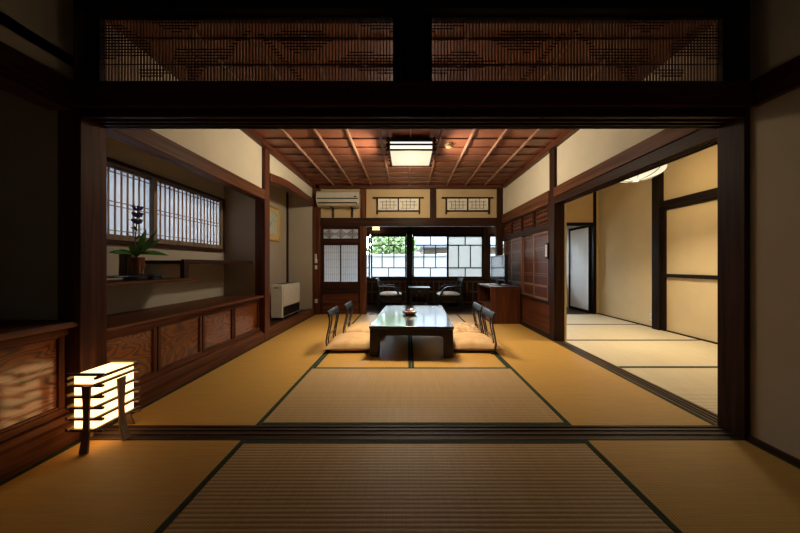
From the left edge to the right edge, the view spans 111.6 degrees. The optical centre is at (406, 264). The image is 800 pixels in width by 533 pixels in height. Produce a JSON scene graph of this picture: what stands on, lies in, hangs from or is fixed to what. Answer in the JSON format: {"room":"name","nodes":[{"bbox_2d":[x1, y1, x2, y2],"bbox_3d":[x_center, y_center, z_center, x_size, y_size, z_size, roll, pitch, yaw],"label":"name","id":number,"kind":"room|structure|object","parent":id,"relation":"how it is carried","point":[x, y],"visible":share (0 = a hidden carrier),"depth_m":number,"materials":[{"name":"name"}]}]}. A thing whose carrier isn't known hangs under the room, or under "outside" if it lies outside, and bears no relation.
{"room":"traditional dwelling","nodes":[
{"label":"traditional dwelling","id":0,"kind":"room"},
{"bbox_2d":[0,89,57,319],"bbox_3d":[-2.095,-0.072,1.544,0.390,2.155,0.053,0,0,0],"label":"wall alcove partition","id":1,"kind":"structure","parent":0,"point":[28,130],"depth_m":1.52,"materials":[{"name":"grey paint"}]},
{"bbox_2d":[0,0,311,314],"bbox_3d":[-2.090,-0.273,1.875,0.560,2.555,6.750,0,0,0],"label":"wall","id":2,"kind":"structure","parent":0,"point":[125,298],"depth_m":2.51,"materials":[{"name":"grey paint"}]},
{"bbox_2d":[0,41,72,109],"bbox_3d":[-1.837,-0.900,-0.027,0.125,0.160,2.946,0,0,0],"label":"beam","id":3,"kind":"structure","parent":2,"relation":"attached to","point":[22,76],"depth_m":1.30,"materials":[{"name":"brown wood"}]},
{"bbox_2d":[107,157,224,251],"bbox_3d":[-2.300,-0.490,2.476,0.090,0.650,1.792,0,0,0],"label":"window frame","id":4,"kind":"structure","parent":2,"relation":"in","point":[109,160],"depth_m":2.56,"materials":[{"name":"brown wood"}]},
{"bbox_2d":[107,163,150,242],"bbox_3d":[-2.304,-0.490,2.030,0.028,0.588,0.890,0,0,0],"label":"screen","id":5,"kind":"object","parent":4,"relation":"attached to","point":[126,188],"visible":0.3,"depth_m":2.23,"materials":[{"name":"paper"}]},
{"bbox_2d":[151,177,222,248],"bbox_3d":[-2.274,-0.490,2.884,0.028,0.588,0.908,0,0,0],"label":"screen","id":6,"kind":"object","parent":4,"relation":"attached to","point":[181,216],"visible":0.92,"depth_m":2.78,"materials":[{"name":"paper"}]},
{"bbox_2d":[107,259,252,286],"bbox_3d":[-2.104,0.045,2.487,0.369,0.190,1.824,0,0,0],"label":"shelf","id":7,"kind":"object","parent":2,"relation":"attached to","point":[184,263],"visible":0.74,"depth_m":2.35,"materials":[{"name":"brown wood"}]},
{"bbox_2d":[107,274,164,279],"bbox_3d":[-2.095,0.095,1.950,0.250,0.039,0.540,0,0,0],"label":"stand","id":8,"kind":"object","parent":7,"relation":"on","point":[150,276],"visible":0.38,"depth_m":2.12,"materials":[{"name":"paint"}]},
{"bbox_2d":[127,257,144,274],"bbox_3d":[-2.040,0.009,2.050,0.098,0.132,0.098,0,0,0],"label":"vase","id":9,"kind":"object","parent":8,"relation":"on","point":[135,265],"visible":0.98,"depth_m":2.02,"materials":[{"name":"brown ceramic"}]},
{"bbox_2d":[108,205,168,256],"bbox_3d":[-2.003,-0.253,2.030,0.229,0.390,0.353,0,0,0],"label":"flower arrangement","id":10,"kind":"object","parent":9,"relation":"in","point":[141,248],"visible":0.99,"depth_m":2.04,"materials":[{"name":"green plant"}]},
{"bbox_2d":[107,129,264,198],"bbox_3d":[-1.837,-0.880,2.505,0.125,0.120,1.790,0,0,0],"label":"beam","id":11,"kind":"structure","parent":2,"relation":"attached to","point":[149,141],"depth_m":2.18,"materials":[{"name":"brown wood"}]},
{"bbox_2d":[123,23,314,187],"bbox_3d":[-1.783,-1.503,3.400,0.066,0.066,3.580,0,0,0],"label":"trim","id":12,"kind":"structure","parent":2,"relation":"attached to","point":[253,135],"depth_m":3.39,"materials":[{"name":"red wood"}]},
{"bbox_2d":[270,173,314,205],"bbox_3d":[-1.825,-1.165,4.360,0.130,0.185,1.680,0,0,0],"label":"beam","id":13,"kind":"structure","parent":2,"relation":"attached to","point":[275,180],"depth_m":4.19,"materials":[{"name":"red wood"}]},
{"bbox_2d":[1,346,410,481],"bbox_3d":[0.690,1.048,1.885,6.200,0.085,6.970,0,0,0],"label":"floor","id":14,"kind":"structure","parent":0,"point":[254,346],"depth_m":2.00,"materials":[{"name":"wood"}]},
{"bbox_2d":[58,0,106,449],"bbox_3d":[-1.837,-0.273,1.544,0.125,2.555,0.133,0,0,0],"label":"post","id":15,"kind":"object","parent":14,"relation":"on","point":[82,143],"visible":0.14,"depth_m":1.49,"materials":[{"name":"brown wood"}]},
{"bbox_2d":[0,440,245,532],"bbox_3d":[-1.323,0.977,0.566,0.902,0.056,1.815,0,0,0],"label":"mat","id":16,"kind":"object","parent":14,"relation":"on","point":[126,486],"visible":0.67,"depth_m":1.17,"materials":[{"name":"wicker"}]},
{"bbox_2d":[65,360,140,453],"bbox_3d":[-1.637,0.752,1.495,0.220,0.393,0.266,0,0,0],"label":"lantern","id":17,"kind":"object","parent":16,"relation":"on","point":[102,395],"visible":1,"depth_m":1.42,"materials":[{"name":"paper"}]},
{"bbox_2d":[107,295,264,407],"bbox_3d":[-2.034,0.665,2.489,0.511,0.570,1.818,0,0,0],"label":"cabinet","id":18,"kind":"object","parent":14,"relation":"on","point":[175,344],"visible":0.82,"depth_m":2.22,"materials":[{"name":"brown wood"}]},
{"bbox_2d":[107,295,263,332],"bbox_3d":[-2.038,0.395,2.489,0.502,0.030,1.818,0,0,0],"label":"countertop","id":19,"kind":"structure","parent":18,"relation":"on","point":[135,318],"depth_m":2.22,"materials":[{"name":"brown wood"}]},
{"bbox_2d":[109,340,330,424],"bbox_3d":[-1.323,0.977,2.522,0.902,0.056,1.817,0,0,0],"label":"mat","id":20,"kind":"object","parent":14,"relation":"on","point":[245,389],"visible":0.71,"depth_m":2.06,"materials":[{"name":"wicker"}]},
{"bbox_2d":[255,147,269,340],"bbox_3d":[-1.837,-0.273,3.460,0.125,2.555,0.120,0,0,0],"label":"post","id":21,"kind":"object","parent":14,"relation":"on","point":[262,206],"visible":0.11,"depth_m":3.40,"materials":[{"name":"red wood"}]},
{"bbox_2d":[270,309,313,337],"bbox_3d":[-1.827,0.920,4.356,0.105,0.170,1.669,0,0,0],"label":"sill","id":22,"kind":"structure","parent":14,"relation":"on","point":[281,326],"depth_m":4.14,"materials":[{"name":"brown wood"}]},
{"bbox_2d":[268,314,361,339],"bbox_3d":[-1.323,0.977,4.341,0.902,0.056,1.815,0,0,0],"label":"mat","id":23,"kind":"object","parent":14,"relation":"on","point":[315,327],"visible":0.6,"depth_m":4.07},
{"bbox_2d":[312,184,320,314],"bbox_3d":[-1.740,-0.273,5.280,0.140,2.555,0.160,0,0,0],"label":"post","id":24,"kind":"object","parent":14,"relation":"on","point":[316,211],"visible":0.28,"depth_m":5.20,"materials":[{"name":"red wood"}]},
{"bbox_2d":[314,335,410,366],"bbox_3d":[-0.415,0.977,3.432,0.907,0.056,1.817,0,0,0],"label":"mat","id":25,"kind":"object","parent":14,"relation":"on","point":[395,351],"visible":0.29,"depth_m":2.79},
{"bbox_2d":[325,306,338,351],"bbox_3d":[-0.705,0.727,3.170,0.380,0.442,0.410,0,0,0],"label":"chair","id":26,"kind":"object","parent":25,"relation":"on","point":[335,310],"visible":0.61,"depth_m":3.08,"materials":[{"name":"black"}]},
{"bbox_2d":[323,332,369,350],"bbox_3d":[-0.620,0.879,3.200,0.581,0.111,0.581,0,0,-2],"label":"floor cushion","id":27,"kind":"object","parent":26,"relation":"on","point":[352,341],"visible":0.77,"depth_m":2.99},
{"bbox_2d":[343,301,352,332],"bbox_3d":[-0.630,0.727,3.660,0.380,0.442,0.410,0,0,0],"label":"chair","id":28,"kind":"object","parent":25,"relation":"on","point":[349,304],"visible":0.56,"depth_m":3.57,"materials":[{"name":"black"}]},
{"bbox_2d":[344,322,384,335],"bbox_3d":[-0.570,0.879,3.800,0.581,0.111,0.581,0,0,2],"label":"floor cushion","id":29,"kind":"object","parent":28,"relation":"on","point":[363,327],"visible":0.43,"depth_m":3.64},
{"bbox_2d":[360,189,366,313],"bbox_3d":[-0.848,-0.273,5.305,0.115,2.555,0.110,0,0,0],"label":"post","id":30,"kind":"object","parent":14,"relation":"on","point":[363,229],"visible":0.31,"depth_m":5.25,"materials":[{"name":"brown wood"}]},
{"bbox_2d":[261,367,565,424],"bbox_3d":[0.040,0.977,2.067,1.817,0.056,0.907,0,0,0],"label":"mat","id":31,"kind":"object","parent":14,"relation":"on","point":[325,395],"visible":0.9,"depth_m":1.92,"materials":[{"name":"wicker"}]},
{"bbox_2d":[162,440,673,532],"bbox_3d":[0.040,0.977,1.021,1.817,0.056,0.905,0,0,0],"label":"mat","id":32,"kind":"object","parent":14,"relation":"on","point":[267,486],"visible":1,"depth_m":1.14,"materials":[{"name":"wicker"}]},
{"bbox_2d":[410,336,507,366],"bbox_3d":[0.495,0.977,3.432,0.907,0.056,1.817,0,0,0],"label":"mat","id":33,"kind":"object","parent":14,"relation":"on","point":[426,351],"visible":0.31,"depth_m":2.79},
{"bbox_2d":[369,305,453,357],"bbox_3d":[0.075,0.788,3.500,0.870,0.320,1.440,0,0,3],"label":"table","id":34,"kind":"object","parent":33,"relation":"on","point":[429,320],"visible":0.98,"depth_m":2.83,"materials":[{"name":"black paint"}]},
{"bbox_2d":[459,307,496,353],"bbox_3d":[0.765,0.727,3.080,0.380,0.442,0.410,0,0,0],"label":"chair","id":35,"kind":"object","parent":33,"relation":"on","point":[485,311],"visible":0.73,"depth_m":2.97,"materials":[{"name":"black"}]},
{"bbox_2d":[453,332,504,350],"bbox_3d":[0.770,0.879,3.200,0.581,0.111,0.581,0,0,2],"label":"floor cushion","id":36,"kind":"object","parent":35,"relation":"on","point":[464,341],"visible":0.8,"depth_m":2.99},
{"bbox_2d":[495,188,502,282],"bbox_3d":[1.798,-0.273,5.305,0.115,2.555,0.110,0,0,0],"label":"post","id":37,"kind":"object","parent":14,"relation":"on","point":[499,228],"visible":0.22,"depth_m":5.25,"materials":[{"name":"brown wood"}]},
{"bbox_2d":[456,314,550,339],"bbox_3d":[1.395,0.977,4.341,0.887,0.056,1.815,0,0,0],"label":"mat","id":38,"kind":"object","parent":14,"relation":"on","point":[502,331],"visible":0.4,"depth_m":3.89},
{"bbox_2d":[478,283,519,323],"bbox_3d":[1.587,0.649,4.790,0.475,0.598,0.820,0,0,0],"label":"base cabinet","id":39,"kind":"object","parent":38,"relation":"on","point":[504,301],"visible":0.86,"depth_m":4.38,"materials":[{"name":"red wood"}]},
{"bbox_2d":[490,255,507,285],"bbox_3d":[1.580,0.092,4.720,0.200,0.515,0.670,0,0,-2],"label":"television","id":40,"kind":"object","parent":39,"relation":"on","point":[499,263],"visible":0.99,"depth_m":4.62,"materials":[{"name":"black plastic"}]},
{"bbox_2d":[503,204,548,337],"bbox_3d":[1.875,0.107,4.385,0.069,1.795,1.730,0,0,0],"label":"frame","id":41,"kind":"object","parent":14,"relation":"on","point":[543,228],"visible":0.41,"depth_m":3.93,"materials":[{"name":"brown wood"}]},
{"bbox_2d":[549,147,563,341],"bbox_3d":[1.905,-0.273,3.460,0.130,2.555,0.120,0,0,0],"label":"post","id":42,"kind":"object","parent":14,"relation":"on","point":[556,211],"visible":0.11,"depth_m":3.40,"materials":[{"name":"brown wood"}]},
{"bbox_2d":[591,192,595,313],"bbox_3d":[3.652,-0.273,5.327,0.055,2.555,0.085,0,0,0],"label":"post","id":43,"kind":"object","parent":14,"relation":"on","point":[593,228],"visible":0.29,"depth_m":5.29,"materials":[{"name":"black wood"}]},
{"bbox_2d":[567,314,634,323],"bbox_3d":[2.840,0.977,4.805,1.737,0.056,0.907,0,0,0],"label":"mat","id":44,"kind":"object","parent":14,"relation":"on","point":[571,318],"visible":0.45,"depth_m":4.74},
{"bbox_2d":[495,340,715,424],"bbox_3d":[1.395,0.977,2.522,0.887,0.056,1.817,0,0,0],"label":"mat","id":45,"kind":"object","parent":14,"relation":"on","point":[579,390],"visible":0.74,"depth_m":2.06,"materials":[{"name":"wicker"}]},
{"bbox_2d":[567,324,697,339],"bbox_3d":[2.840,0.977,3.895,1.737,0.056,0.907,0,0,0],"label":"mat","id":46,"kind":"object","parent":14,"relation":"on","point":[574,331],"visible":0.57,"depth_m":3.77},
{"bbox_2d":[566,340,716,366],"bbox_3d":[2.840,0.977,2.985,1.737,0.056,0.907,0,0,0],"label":"mat","id":47,"kind":"object","parent":14,"relation":"on","point":[621,353],"visible":0.71,"depth_m":2.95,"materials":[{"name":"wicker"}]},
{"bbox_2d":[620,367,716,413],"bbox_3d":[2.840,0.977,2.075,1.737,0.056,0.907,0,0,0],"label":"mat","id":48,"kind":"object","parent":14,"relation":"on","point":[698,385],"visible":0.41,"depth_m":2.24,"materials":[{"name":"wicker"}]},
{"bbox_2d":[583,440,799,532],"bbox_3d":[1.403,0.977,0.566,0.902,0.056,1.815,0,0,0],"label":"mat","id":49,"kind":"object","parent":14,"relation":"on","point":[693,486],"visible":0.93,"depth_m":1.19,"materials":[{"name":"wicker"}]},
{"bbox_2d":[717,0,749,439],"bbox_3d":[1.903,-0.273,1.544,0.135,2.555,0.133,0,0,0],"label":"post","id":50,"kind":"object","parent":14,"relation":"on","point":[733,139],"visible":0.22,"depth_m":1.52,"materials":[{"name":"brown wood"}]},
{"bbox_2d":[224,186,254,294],"bbox_3d":[-2.095,-0.193,3.436,0.390,2.395,0.069,0,0,0],"label":"wall","id":51,"kind":"structure","parent":0,"point":[239,279],"depth_m":3.40,"materials":[{"name":"grey paint"}]},
{"bbox_2d":[270,185,285,315],"bbox_3d":[-2.320,-0.233,4.355,0.060,2.475,1.790,0,0,0],"label":"wall","id":52,"kind":"structure","parent":0,"point":[277,195],"depth_m":4.85,"materials":[{"name":"grey paint"}]},
{"bbox_2d":[270,205,280,241],"bbox_3d":[-2.274,-0.705,4.555,0.028,0.590,0.630,0,0,0],"label":"framed picture","id":53,"kind":"object","parent":52,"relation":"attached to","point":[275,213],"visible":0.59,"depth_m":4.71,"materials":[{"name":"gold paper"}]},
{"bbox_2d":[270,310,304,325],"bbox_3d":[-2.045,0.927,4.355,0.490,0.155,1.670,0,0,0],"label":"floor","id":54,"kind":"structure","parent":0,"point":[272,322],"depth_m":4.32,"materials":[{"name":"brown wood"}]},
{"bbox_2d":[271,282,299,319],"bbox_3d":[-1.995,0.574,4.509,0.190,0.552,0.682,0,0,0],"label":"heater","id":55,"kind":"object","parent":54,"relation":"on","point":[285,297],"visible":1,"depth_m":4.25,"materials":[{"name":"beige metal"}]},
{"bbox_2d":[139,23,692,185],"bbox_3d":[-0.205,-1.571,3.505,4.350,0.118,3.790,0,0,0],"label":"ceiling","id":56,"kind":"structure","parent":0,"point":[332,157],"depth_m":3.12,"materials":[{"name":"brown wood"}]},
{"bbox_2d":[386,137,436,166],"bbox_3d":[0.050,-1.431,3.480,0.600,0.161,0.580,0,0,0],"label":"ceiling lamp","id":57,"kind":"object","parent":56,"relation":"attached to","point":[402,151],"visible":1,"depth_m":3.26,"materials":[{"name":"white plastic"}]},
{"bbox_2d":[390,151,431,165],"bbox_3d":[0.050,-1.366,3.480,0.500,0.012,0.480,0,0,0],"label":"diffuser","id":58,"kind":"object","parent":57,"relation":"attached to","point":[397,158],"depth_m":3.47,"materials":[{"name":"paper"}]},
{"bbox_2d":[367,227,494,233],"bbox_3d":[0.915,-0.960,6.565,5.490,0.420,0.090,0,0,0],"label":"lintel","id":59,"kind":"object","parent":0,"point":[382,230],"visible":0.07,"depth_m":6.52,"materials":[{"name":"brown wood"}]},
{"bbox_2d":[367,280,503,303],"bbox_3d":[0.915,0.675,6.585,5.490,0.650,0.030,0,0,0],"label":"wall","id":60,"kind":"structure","parent":0,"point":[402,284],"depth_m":6.57,"materials":[{"name":"brown wood"}]},
{"bbox_2d":[371,234,406,277],"bbox_3d":[-0.441,-0.220,6.550,0.858,1.058,0.030,0,0,0],"label":"window","id":61,"kind":"structure","parent":60,"relation":"in","point":[372,235],"depth_m":6.54,"materials":[{"name":"black wood"}]},
{"bbox_2d":[412,234,447,277],"bbox_3d":[0.561,-0.220,6.532,0.858,1.058,0.030,0,0,0],"label":"window","id":62,"kind":"structure","parent":60,"relation":"in","point":[413,235],"depth_m":6.52,"materials":[{"name":"black wood"}]},
{"bbox_2d":[367,281,503,302],"bbox_3d":[0.905,0.649,6.554,5.470,0.538,0.032,0,0,0],"label":"lattice","id":63,"kind":"object","parent":60,"relation":"attached to","point":[371,291],"visible":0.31,"depth_m":6.54,"materials":[{"name":"brown wood"}]},
{"bbox_2d":[448,234,482,277],"bbox_3d":[1.404,-0.220,6.568,0.868,1.058,0.030,0,0,0],"label":"window","id":64,"kind":"structure","parent":60,"relation":"in","point":[465,251],"depth_m":6.57,"materials":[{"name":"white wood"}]},
{"bbox_2d":[321,189,597,313],"bbox_3d":[1.025,-0.273,5.320,5.410,2.555,0.080,0,0,0],"label":"wall","id":65,"kind":"structure","parent":0,"point":[370,193],"depth_m":5.28,"materials":[{"name":"paint"}]},
{"bbox_2d":[316,191,359,217],"bbox_3d":[-1.298,-1.153,5.165,0.795,0.465,0.227,0,0,0],"label":"air conditioner","id":66,"kind":"object","parent":65,"relation":"attached to","point":[324,199],"visible":0.97,"depth_m":5.07,"materials":[{"name":"beige plastic"}]},
{"bbox_2d":[321,226,359,313],"bbox_3d":[-1.288,0.100,5.300,0.763,1.700,0.080,0,0,0],"label":"window frame","id":67,"kind":"structure","parent":65,"relation":"in","point":[323,241],"depth_m":5.26,"materials":[{"name":"brown wood"}]},
{"bbox_2d":[323,244,339,290],"bbox_3d":[-1.457,0.048,5.315,0.364,0.913,0.024,0,0,0],"label":"screen","id":68,"kind":"object","parent":67,"relation":"attached to","point":[331,252],"visible":1,"depth_m":5.32,"materials":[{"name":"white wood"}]},
{"bbox_2d":[323,293,358,313],"bbox_3d":[-1.288,0.748,5.305,0.705,0.405,0.050,0,0,0],"label":"board","id":69,"kind":"object","parent":67,"relation":"attached to","point":[330,300],"visible":0.79,"depth_m":5.28,"materials":[{"name":"red wood"}]},
{"bbox_2d":[323,229,358,238],"bbox_3d":[-1.288,-0.605,5.295,0.703,0.198,0.019,0,0,0],"label":"transom","id":70,"kind":"object","parent":67,"relation":"attached to","point":[327,233],"visible":1,"depth_m":5.30,"materials":[{"name":"wood"}]},
{"bbox_2d":[340,244,358,290],"bbox_3d":[-1.118,0.048,5.290,0.364,0.913,0.024,0,0,0],"label":"screen","id":71,"kind":"object","parent":67,"relation":"attached to","point":[349,253],"visible":1,"depth_m":5.29,"materials":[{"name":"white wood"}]},
{"bbox_2d":[373,197,423,213],"bbox_3d":[-0.168,-1.149,5.262,0.985,0.327,0.034,0,0,0],"label":"transom window","id":72,"kind":"structure","parent":65,"relation":"in","point":[383,204],"depth_m":5.27,"materials":[{"name":"paper"}]},
{"bbox_2d":[320,218,496,226],"bbox_3d":[0.035,-0.830,5.298,3.410,0.160,0.125,0,0,0],"label":"lintel","id":73,"kind":"object","parent":65,"relation":"attached to","point":[368,222],"visible":0.91,"depth_m":5.24,"materials":[{"name":"brown wood"}]},
{"bbox_2d":[316,185,501,188],"bbox_3d":[0.033,-1.503,5.240,3.565,0.066,0.080,0,0,0],"label":"trim","id":74,"kind":"structure","parent":65,"relation":"attached to","point":[319,186],"depth_m":5.20,"materials":[{"name":"red wood"}]},
{"bbox_2d":[442,197,493,213],"bbox_3d":[1.173,-1.149,5.262,0.995,0.327,0.034,0,0,0],"label":"transom window","id":75,"kind":"structure","parent":65,"relation":"in","point":[452,204],"depth_m":5.27,"materials":[{"name":"paper"}]},
{"bbox_2d":[367,304,586,312],"bbox_3d":[0.875,1.022,5.985,5.570,0.136,1.230,0,0,0],"label":"floor","id":76,"kind":"structure","parent":0,"point":[371,308],"depth_m":5.83,"materials":[{"name":"brown wood"}]},
{"bbox_2d":[375,278,402,310],"bbox_3d":[-0.385,0.622,5.950,0.570,0.666,0.548,0,0,0],"label":"armchair","id":77,"kind":"object","parent":76,"relation":"on","point":[396,295],"visible":0.96,"depth_m":5.71,"materials":[{"name":"black"}]},
{"bbox_2d":[407,227,411,304],"bbox_3d":[0.060,-0.085,6.550,0.140,2.170,0.120,0,0,0],"label":"post","id":78,"kind":"object","parent":76,"relation":"on","point":[409,229],"visible":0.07,"depth_m":6.49,"materials":[{"name":"black wood"}]},
{"bbox_2d":[435,278,464,310],"bbox_3d":[0.925,0.622,5.950,0.570,0.666,0.548,0,0,0],"label":"armchair","id":79,"kind":"object","parent":76,"relation":"on","point":[443,295],"visible":0.98,"depth_m":5.72,"materials":[{"name":"black"}]},
{"bbox_2d":[483,227,489,282],"bbox_3d":[1.905,-0.085,6.550,0.130,2.170,0.120,0,0,0],"label":"post","id":80,"kind":"object","parent":76,"relation":"on","point":[486,236],"visible":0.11,"depth_m":6.49,"materials":[{"name":"brown wood"}]},
{"bbox_2d":[564,203,566,340],"bbox_3d":[1.968,-0.273,3.485,0.055,2.555,3.750,0,0,0],"label":"wall","id":81,"kind":"structure","parent":0,"point":[565,204],"depth_m":3.40,"materials":[{"name":"beige paint"}]},
{"bbox_2d":[554,129,716,203],"bbox_3d":[1.906,-0.807,2.505,0.128,0.084,1.790,0,0,0],"label":"lintel","id":82,"kind":"object","parent":81,"relation":"attached to","point":[700,140],"visible":0.73,"depth_m":2.10,"materials":[{"name":"brown wood"}]},
{"bbox_2d":[567,226,579,306],"bbox_3d":[3.690,-0.085,5.990,0.100,2.170,1.260,0,0,0],"label":"wall","id":83,"kind":"structure","parent":0,"point":[568,227],"depth_m":6.13,"materials":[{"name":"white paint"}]},
{"bbox_2d":[569,226,590,312],"bbox_3d":[3.619,0.075,5.719,0.039,1.750,0.682,0,0,0],"label":"door","id":84,"kind":"structure","parent":83,"relation":"in","point":[579,237],"depth_m":5.66,"materials":[{"name":"white paper"}]},
{"bbox_2d":[503,0,799,459],"bbox_3d":[1.915,-0.273,1.950,0.120,2.555,6.900,0,0,0],"label":"wall","id":85,"kind":"structure","parent":0,"point":[774,24],"depth_m":1.40,"materials":[{"name":"beige paint"}]},
{"bbox_2d":[80,425,744,440],"bbox_3d":[0.033,0.977,1.544,3.613,0.057,0.133,0,0,0],"label":"sill","id":86,"kind":"structure","parent":85,"relation":"attached to","point":[112,432],"depth_m":1.53,"materials":[{"name":"brown wood"}]},
{"bbox_2d":[80,109,744,128],"bbox_3d":[0.030,-0.905,1.544,3.610,0.200,0.133,0,0,0],"label":"lintel","id":87,"kind":"object","parent":85,"relation":"attached to","point":[108,118],"visible":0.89,"depth_m":1.49,"materials":[{"name":"brown wood"}]},
{"bbox_2d":[90,16,400,80],"bbox_3d":[-0.905,-1.200,1.542,1.736,0.386,0.040,0,0,0],"label":"transom","id":88,"kind":"object","parent":87,"relation":"on","point":[98,25],"visible":0.81,"depth_m":1.54,"materials":[{"name":"black wood"}]},
{"bbox_2d":[73,81,751,108],"bbox_3d":[0.025,-0.915,1.468,3.690,0.130,0.042,0,0,0],"label":"beam","id":89,"kind":"structure","parent":87,"relation":"attached to","point":[86,94],"depth_m":1.45,"materials":[{"name":"brown wood"}]},
{"bbox_2d":[401,9,423,80],"bbox_3d":[0.030,-1.200,1.541,0.130,0.390,0.118,0,0,0],"label":"post","id":90,"kind":"object","parent":87,"relation":"on","point":[412,20],"visible":0.79,"depth_m":1.48,"materials":[{"name":"black wood"}]},
{"bbox_2d":[424,16,734,80],"bbox_3d":[0.965,-1.200,1.542,1.736,0.386,0.040,0,0,0],"label":"transom","id":91,"kind":"object","parent":87,"relation":"on","point":[721,31],"visible":0.84,"depth_m":1.54,"materials":[{"name":"black wood"}]},
{"bbox_2d":[511,237,522,293],"bbox_3d":[1.863,0.010,4.616,0.023,0.928,0.442,0,0,0],"label":"door","id":92,"kind":"structure","parent":85,"relation":"in","point":[517,243],"depth_m":4.58,"materials":[{"name":"brown wood"}]},
{"bbox_2d":[502,191,548,223],"bbox_3d":[1.899,-0.877,4.385,0.142,0.175,1.730,0,0,0],"label":"beam","id":93,"kind":"structure","parent":85,"relation":"attached to","point":[542,200],"depth_m":4.13,"materials":[{"name":"brown wood"}]},
{"bbox_2d":[523,235,532,296],"bbox_3d":[1.889,0.010,4.194,0.023,0.928,0.442,0,0,0],"label":"door","id":94,"kind":"structure","parent":85,"relation":"in","point":[527,240],"depth_m":4.23,"materials":[{"name":"brown wood"}]},
{"bbox_2d":[533,231,547,300],"bbox_3d":[1.863,0.010,3.777,0.023,0.928,0.430,0,0,0],"label":"door","id":95,"kind":"structure","parent":85,"relation":"in","point":[540,264],"depth_m":3.79,"materials":[{"name":"brown wood"}]},
{"bbox_2d":[502,23,708,187],"bbox_3d":[1.845,-1.503,3.400,0.061,0.066,3.580,0,0,0],"label":"trim","id":96,"kind":"structure","parent":85,"relation":"attached to","point":[568,133],"depth_m":3.42,"materials":[{"name":"red wood"}]},
{"bbox_2d":[553,129,700,196],"bbox_3d":[1.904,-0.907,2.505,0.152,0.115,1.790,0,0,0],"label":"beam","id":97,"kind":"structure","parent":85,"relation":"attached to","point":[665,137],"depth_m":2.25,"materials":[{"name":"brown wood"}]},
{"bbox_2d":[555,341,716,424],"bbox_3d":[1.905,0.977,2.505,0.130,0.057,1.790,0,0,0],"label":"sill","id":98,"kind":"structure","parent":85,"relation":"attached to","point":[706,414],"depth_m":2.12,"materials":[{"name":"brown wood"}]},
{"bbox_2d":[747,435,799,466],"bbox_3d":[1.853,0.936,-0.013,0.015,0.028,2.975,0,0,0],"label":"baseboard","id":99,"kind":"structure","parent":85,"relation":"attached to","point":[750,438],"depth_m":1.37,"materials":[{"name":"brown wood"}]},
{"bbox_2d":[752,55,799,106],"bbox_3d":[1.845,-0.910,-0.027,0.030,0.140,2.946,0,0,0],"label":"beam","id":100,"kind":"structure","parent":85,"relation":"attached to","point":[783,79],"depth_m":1.35,"materials":[{"name":"brown wood"}]},
{"bbox_2d":[598,145,716,341],"bbox_3d":[3.765,-0.273,3.505,0.070,2.555,3.790,0,0,0],"label":"wall","id":101,"kind":"structure","parent":0,"point":[624,209],"depth_m":3.85,"materials":[{"name":"beige paint"}]},
{"bbox_2d":[652,172,663,329],"bbox_3d":[3.700,-0.300,4.010,0.080,2.500,0.120,0,0,0],"label":"post","id":102,"kind":"object","parent":101,"relation":"attached to","point":[657,181],"visible":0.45,"depth_m":3.97,"materials":[{"name":"black wood"}]},
{"bbox_2d":[662,210,666,330],"bbox_3d":[3.720,0.083,3.928,0.040,1.735,0.045,0,0,0],"label":"trim","id":103,"kind":"structure","parent":101,"relation":"attached to","point":[664,213],"depth_m":3.91,"materials":[{"name":"black wood"}]},
{"bbox_2d":[660,188,716,210],"bbox_3d":[3.710,-0.853,2.780,0.060,0.135,2.340,0,0,0],"label":"beam","id":104,"kind":"structure","parent":101,"relation":"attached to","point":[711,194],"depth_m":3.54,"materials":[{"name":"black wood"}]},
{"bbox_3d":[-0.220,-1.590,0.005,4.380,0.080,3.210,0,0,0],"label":"ceiling","id":105,"kind":"structure","parent":0,"visible":0},
{"bbox_2d":[73,0,749,19],"bbox_3d":[0.035,-1.472,1.544,3.870,0.155,0.133,0,0,0],"label":"beam","id":106,"kind":"structure","parent":105,"relation":"attached to","point":[91,7],"depth_m":1.48,"materials":[{"name":"black wood"}]},
{"bbox_3d":[2.870,-1.590,3.449,1.860,0.080,3.943,0,0,0],"label":"ceiling","id":107,"kind":"structure","parent":0,"visible":0},
{"bbox_2d":[619,164,667,182],"bbox_3d":[2.780,-1.284,3.300,0.552,0.531,0.552,0,0,0],"label":"pendant lamp","id":108,"kind":"object","parent":107,"relation":"hanging from","point":[650,174],"visible":0.37,"depth_m":3.17,"materials":[{"name":"paper"}]},
{"bbox_3d":[-0.202,0.978,-0.921,4.115,0.055,1.157,0,0,0],"label":"floor","id":109,"kind":"structure","parent":0,"visible":0},
{"bbox_2d":[0,320,79,481],"bbox_3d":[-2.034,0.627,0.007,0.511,0.645,3.010,0,0,0],"label":"base cabinet","id":110,"kind":"object","parent":109,"relation":"on","point":[33,413],"visible":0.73,"depth_m":1.33,"materials":[{"name":"brown wood"}]},
{"bbox_2d":[0,320,77,340],"bbox_3d":[-2.038,0.320,0.007,0.502,0.030,3.010,0,0,0],"label":"countertop","id":111,"kind":"structure","parent":110,"relation":"on","point":[9,329],"depth_m":1.37,"materials":[{"name":"brown wood"}]},
{"label":"outside","id":112,"kind":"structure","parent":0,"visible":0},
{"bbox_3d":[2.540,1.475,14.000,55.000,0.150,52.000,0,0,0],"label":"ground","id":113,"kind":"structure","parent":112,"visible":0},
{"bbox_2d":[367,234,419,253],"bbox_3d":[-0.604,-0.215,10.629,2.216,3.238,2.166,0,0,0],"label":"tree","id":114,"kind":"object","parent":113,"relation":"on","point":[377,240],"visible":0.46,"depth_m":10.13,"materials":[{"name":"green plant"}]},
{"bbox_2d":[367,254,503,277],"bbox_3d":[1.540,0.520,9.075,15.000,1.760,0.250,0,0,0],"label":"wall","id":115,"kind":"structure","parent":113,"relation":"on","point":[399,259],"depth_m":9.00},
{"bbox_2d":[414,237,503,253],"bbox_3d":[3.615,-0.775,15.000,6.450,4.350,5.400,0,0,0],"label":"house","id":116,"kind":"structure","parent":113,"relation":"on","point":[420,240],"depth_m":12.68,"materials":[{"name":"grey tile"}]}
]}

